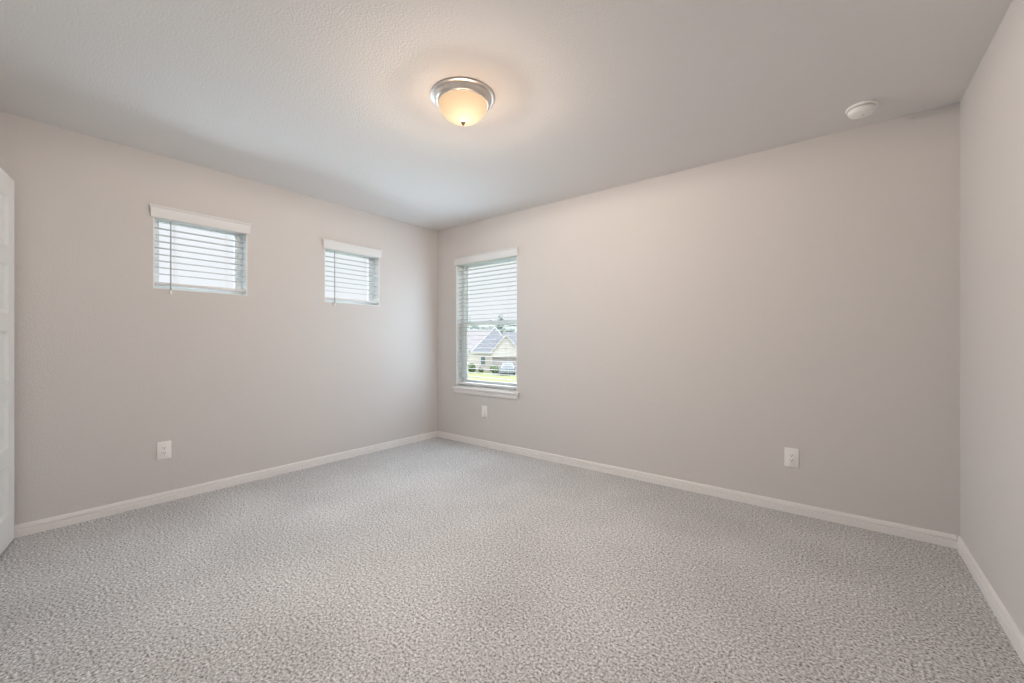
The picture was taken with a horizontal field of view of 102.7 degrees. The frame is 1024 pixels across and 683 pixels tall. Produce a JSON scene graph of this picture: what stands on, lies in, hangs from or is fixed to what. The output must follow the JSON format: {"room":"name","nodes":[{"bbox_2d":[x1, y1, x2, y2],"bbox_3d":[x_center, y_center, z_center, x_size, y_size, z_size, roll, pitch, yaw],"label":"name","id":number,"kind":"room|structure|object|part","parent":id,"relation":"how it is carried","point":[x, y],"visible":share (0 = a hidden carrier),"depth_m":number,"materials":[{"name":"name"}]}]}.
{"room":"empty bedroom","nodes":[
{"label":"empty bedroom","id":0,"kind":"room"},
{"bbox_2d":[0,111,436,524],"bbox_3d":[-2.083,-0.087,3.491,0.160,2.440,3.652,0,0,38],"label":"wall","id":1,"kind":"structure","parent":0,"point":[110,365],"depth_m":2.96,"materials":[{"name":"grey paint"}]},
{"bbox_2d":[0,167,13,554],"bbox_3d":[-2.597,0.104,2.023,0.045,2.032,0.772,0,0,-39],"label":"door","id":2,"kind":"structure","parent":1,"relation":"in","point":[6,183],"depth_m":2.24,"materials":[{"name":"white paint"}]},
{"bbox_3d":[-2.604,-0.658,2.025,0.034,0.271,0.550,0,0,-39],"label":"panel","id":3,"kind":"part","parent":2,"relation":"part of","materials":[{"name":"white paint"}]},
{"bbox_3d":[-2.604,-0.288,2.025,0.034,0.271,0.550,0,0,-39],"label":"panel","id":4,"kind":"part","parent":2,"relation":"part of","materials":[{"name":"white paint"}]},
{"bbox_3d":[-2.604,0.081,2.025,0.034,0.271,0.550,0,0,-39],"label":"panel","id":5,"kind":"part","parent":2,"relation":"part of","materials":[{"name":"white paint"}]},
{"bbox_3d":[-2.604,0.450,2.025,0.034,0.271,0.550,0,0,-39],"label":"panel","id":6,"kind":"part","parent":2,"relation":"part of","materials":[{"name":"white paint"}]},
{"bbox_3d":[-2.604,0.820,2.025,0.034,0.271,0.550,0,0,-39],"label":"panel","id":7,"kind":"part","parent":2,"relation":"part of","materials":[{"name":"white paint"}]},
{"bbox_2d":[157,440,170,459],"bbox_3d":[-2.452,0.768,2.888,0.009,0.125,0.080,0,0,38],"label":"power outlet","id":8,"kind":"object","parent":1,"relation":"attached to","point":[163,448],"visible":1,"depth_m":2.89,"materials":[{"name":"white plastic"}]},
{"bbox_2d":[161,445,166,455],"bbox_3d":[-2.450,0.768,2.887,0.004,0.067,0.033,0,0,38],"label":"receptacle","id":9,"kind":"object","parent":8,"relation":"attached to","point":[163,447],"depth_m":2.89,"materials":[{"name":"white plastic"}]},
{"bbox_2d":[153,217,246,295],"bbox_3d":[-2.373,-0.640,3.121,0.154,0.545,0.580,0,0,38],"label":"window","id":10,"kind":"structure","parent":1,"relation":"in","point":[237,285],"depth_m":3.25,"materials":[{"name":"white plastic"}]},
{"bbox_2d":[150,204,251,293],"bbox_3d":[-2.327,-0.640,3.086,0.093,0.610,0.627,0,0,38],"label":"window blind","id":11,"kind":"object","parent":10,"relation":"attached to","point":[172,215],"visible":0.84,"depth_m":3.04,"materials":[{"name":"white plastic"}]},
{"bbox_3d":[-2.444,-0.635,2.969,0.052,0.475,0.010,0,0,38],"label":"ladder cord","id":12,"kind":"part","parent":11,"relation":"part of","materials":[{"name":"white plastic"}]},
{"bbox_3d":[-2.343,-0.407,3.098,0.050,0.020,0.560,0,0,38],"label":"rail","id":13,"kind":"part","parent":11,"relation":"part of","materials":[{"name":"white plastic"}]},
{"bbox_2d":[14,431,437,537],"bbox_3d":[-1.965,1.098,3.499,0.015,0.070,3.492,0,0,38],"label":"baseboard","id":14,"kind":"structure","parent":1,"relation":"attached to","point":[24,529],"depth_m":3.00,"materials":[{"name":"white paint"}]},
{"bbox_2d":[325,250,378,305],"bbox_3d":[-1.618,-0.638,4.075,0.154,0.548,0.582,0,0,38],"label":"window","id":15,"kind":"structure","parent":1,"relation":"in","point":[369,260],"depth_m":4.28,"materials":[{"name":"white plastic"}]},
{"bbox_2d":[323,238,382,305],"bbox_3d":[-1.573,-0.640,4.040,0.093,0.610,0.629,0,0,38],"label":"window blind","id":16,"kind":"object","parent":15,"relation":"attached to","point":[330,245],"visible":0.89,"depth_m":4.01,"materials":[{"name":"white plastic"}]},
{"bbox_3d":[-1.589,-0.405,4.052,0.050,0.020,0.562,0,0,38],"label":"rail","id":17,"kind":"part","parent":16,"relation":"part of","materials":[{"name":"white plastic"}]},
{"bbox_2d":[0,0,1011,230],"bbox_3d":[-0.676,-1.367,1.715,4.570,0.120,5.012,0,0,38],"label":"ceiling","id":18,"kind":"structure","parent":0,"point":[328,100],"depth_m":2.03,"materials":[{"name":"white paint"}]},
{"bbox_2d":[431,77,494,125],"bbox_3d":[-0.262,-1.231,2.196,0.343,0.153,0.343,0,0,38],"label":"ceiling light","id":19,"kind":"object","parent":18,"relation":"attached to","point":[464,101],"visible":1,"depth_m":2.11,"materials":[{"name":"white glass"}]},
{"bbox_3d":[-0.262,-1.222,2.196,0.261,0.098,0.261,0,0,38],"label":"lamp shade","id":20,"kind":"part","parent":19,"relation":"part of","materials":[{"name":"white glass"}]},
{"bbox_2d":[845,100,877,118],"bbox_3d":[1.951,-1.283,2.287,0.140,0.049,0.140,0,0,38],"label":"smoke detector","id":21,"kind":"object","parent":18,"relation":"attached to","point":[862,109],"visible":1,"depth_m":2.26,"materials":[{"name":"white plastic"}]},
{"bbox_2d":[0,437,1023,682],"bbox_3d":[-0.676,1.208,1.715,4.570,0.150,5.012,0,0,38],"label":"floor","id":22,"kind":"structure","parent":0,"point":[437,559],"depth_m":1.85,"materials":[{"name":"carpet"}]},
{"bbox_2d":[437,102,959,540],"bbox_3d":[0.829,-0.087,3.618,4.570,2.440,0.160,0,0,38],"label":"wall","id":23,"kind":"structure","parent":0,"point":[701,324],"depth_m":2.82,"materials":[{"name":"grey paint"}]},
{"bbox_2d":[482,405,486,417],"bbox_3d":[-0.296,0.755,4.401,0.080,0.125,0.008,0,0,38],"label":"wall plate","id":24,"kind":"object","parent":23,"relation":"attached to","point":[484,408],"visible":1,"depth_m":4.39,"materials":[{"name":"white plastic"}]},
{"bbox_2d":[452,257,518,399],"bbox_3d":[-0.258,-0.161,4.453,0.946,1.503,0.189,0,0,38],"label":"window","id":25,"kind":"structure","parent":23,"relation":"in","point":[477,390],"depth_m":4.67,"materials":[{"name":"white plastic"}]},
{"bbox_2d":[453,247,517,388],"bbox_3d":[-0.281,-0.231,4.420,0.926,1.430,0.093,0,0,38],"label":"window blind","id":26,"kind":"object","parent":25,"relation":"attached to","point":[508,253],"visible":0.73,"depth_m":4.40,"materials":[{"name":"white plastic"}]},
{"bbox_3d":[-0.269,0.474,4.436,0.859,0.020,0.050,0,0,38],"label":"rail","id":27,"kind":"part","parent":26,"relation":"part of","materials":[{"name":"white plastic"}]},
{"bbox_3d":[-0.224,0.128,4.493,0.811,0.705,0.026,0,0,38],"label":"sash","id":28,"kind":"part","parent":25,"relation":"part of","materials":[{"name":"clear glass"}]},
{"bbox_3d":[-0.207,-0.530,4.514,0.811,0.696,0.024,0,0,38],"label":"sash","id":29,"kind":"part","parent":25,"relation":"part of","materials":[{"name":"clear glass"}]},
{"bbox_2d":[437,431,956,548],"bbox_3d":[0.775,1.098,3.550,4.222,0.070,0.015,0,0,38],"label":"baseboard","id":30,"kind":"structure","parent":23,"relation":"attached to","point":[915,533],"depth_m":2.88,"materials":[{"name":"white paint"}]},
{"bbox_2d":[784,447,798,467],"bbox_3d":[1.847,0.768,2.706,0.080,0.125,0.009,0,0,38],"label":"power outlet","id":31,"kind":"object","parent":23,"relation":"attached to","point":[791,455],"visible":1,"depth_m":2.70,"materials":[{"name":"white plastic"}]},
{"bbox_2d":[789,452,794,462],"bbox_3d":[1.845,0.768,2.705,0.033,0.067,0.004,0,0,38],"label":"receptacle","id":32,"kind":"object","parent":31,"relation":"attached to","point":[791,454],"depth_m":2.70,"materials":[{"name":"white plastic"}]},
{"bbox_2d":[960,0,1023,635],"bbox_3d":[1.376,-0.087,0.755,0.160,2.440,3.652,0,0,38],"label":"wall","id":33,"kind":"structure","parent":0,"point":[992,103],"depth_m":1.73,"materials":[{"name":"grey paint"}]},
{"bbox_2d":[957,536,1023,663],"bbox_3d":[1.357,1.098,0.873,0.015,0.070,3.492,0,0,38],"label":"baseboard","id":34,"kind":"structure","parent":33,"relation":"attached to","point":[1006,621],"depth_m":1.71,"materials":[{"name":"white paint"}]},
{"label":"outside","id":35,"kind":"structure","parent":0,"visible":0},
{"bbox_3d":[86.124,4.332,189.544,700.000,0.340,395.800,0,0,38],"label":"field","id":36,"kind":"object","parent":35,"visible":0},
{"bbox_2d":[478,325,496,328],"bbox_3d":[-6.398,-0.348,112.065,6.146,8.902,4.751,0,0,0],"label":"leafy tree","id":37,"kind":"object","parent":36,"relation":"on","point":[480,326],"visible":0.11,"depth_m":110.66,"materials":[{"name":"green plant"}]},
{"bbox_2d":[497,314,503,333],"bbox_3d":[-3.772,-3.036,152.593,7.129,14.277,5.993,0,0,0],"label":"pine tree","id":38,"kind":"object","parent":36,"relation":"on","point":[499,328],"visible":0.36,"depth_m":150.74,"materials":[{"name":"green plant"}]},
{"bbox_2d":[501,324,516,327],"bbox_3d":[0.011,-1.079,122.041,6.506,10.364,4.642,0,0,0],"label":"leafy tree","id":39,"kind":"object","parent":36,"relation":"on","point":[513,325],"visible":0.06,"depth_m":120.62,"materials":[{"name":"green plant"}]},
{"bbox_2d":[502,325,516,334],"bbox_3d":[0.169,-0.126,111.992,6.013,8.458,4.405,0,0,0],"label":"leafy tree","id":40,"kind":"object","parent":36,"relation":"on","point":[512,327],"visible":0.2,"depth_m":110.64,"materials":[{"name":"green plant"}]},
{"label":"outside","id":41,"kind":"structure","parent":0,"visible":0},
{"bbox_2d":[468,371,516,381],"bbox_3d":[-2.000,4.133,62.700,32.000,0.060,43.001,0,0,0],"label":"lawn","id":42,"kind":"structure","parent":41,"point":[476,374],"depth_m":46.37,"materials":[{"name":"green plant"}]},
{"bbox_2d":[468,363,475,371],"bbox_3d":[-5.529,3.497,53.771,1.597,1.312,1.299,0,0,0],"label":"shrub","id":43,"kind":"object","parent":42,"relation":"on","point":[469,366],"visible":0.59,"depth_m":53.41,"materials":[{"name":"green plant"}]},
{"bbox_2d":[468,329,498,363],"bbox_3d":[-6.506,1.002,72.200,10.900,6.200,8.800,0,0,0],"label":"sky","id":44,"kind":"structure","parent":42,"relation":"on","point":[471,347],"depth_m":70.46,"materials":[{"name":"grey"}]},
{"bbox_2d":[470,327,516,372],"bbox_3d":[1.462,1.055,57.515,14.050,6.096,8.270,0,0,0],"label":"house","id":45,"kind":"structure","parent":42,"relation":"on","point":[485,345],"depth_m":54.80,"materials":[{"name":"beige brick"}]},
{"bbox_2d":[490,366,498,372],"bbox_3d":[-2.266,3.639,52.614,1.261,1.080,1.036,0,0,0],"label":"shrub","id":46,"kind":"object","parent":42,"relation":"on","point":[491,367],"visible":0.77,"depth_m":52.36,"materials":[{"name":"green plant"}]},
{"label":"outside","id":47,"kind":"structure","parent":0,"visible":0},
{"bbox_2d":[493,372,516,374],"bbox_3d":[-0.661,4.093,51.700,3.400,0.020,5.000,0,0,0],"label":"driveway","id":48,"kind":"structure","parent":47,"point":[498,372],"depth_m":51.87,"materials":[{"name":"concrete"}]},
{"bbox_2d":[500,363,514,374],"bbox_3d":[-0.529,3.375,50.900,1.800,1.445,4.200,0,0,0],"label":"car","id":49,"kind":"object","parent":48,"relation":"on","point":[504,367],"visible":0.8,"depth_m":48.80,"materials":[{"name":"silver metal"}]}
]}

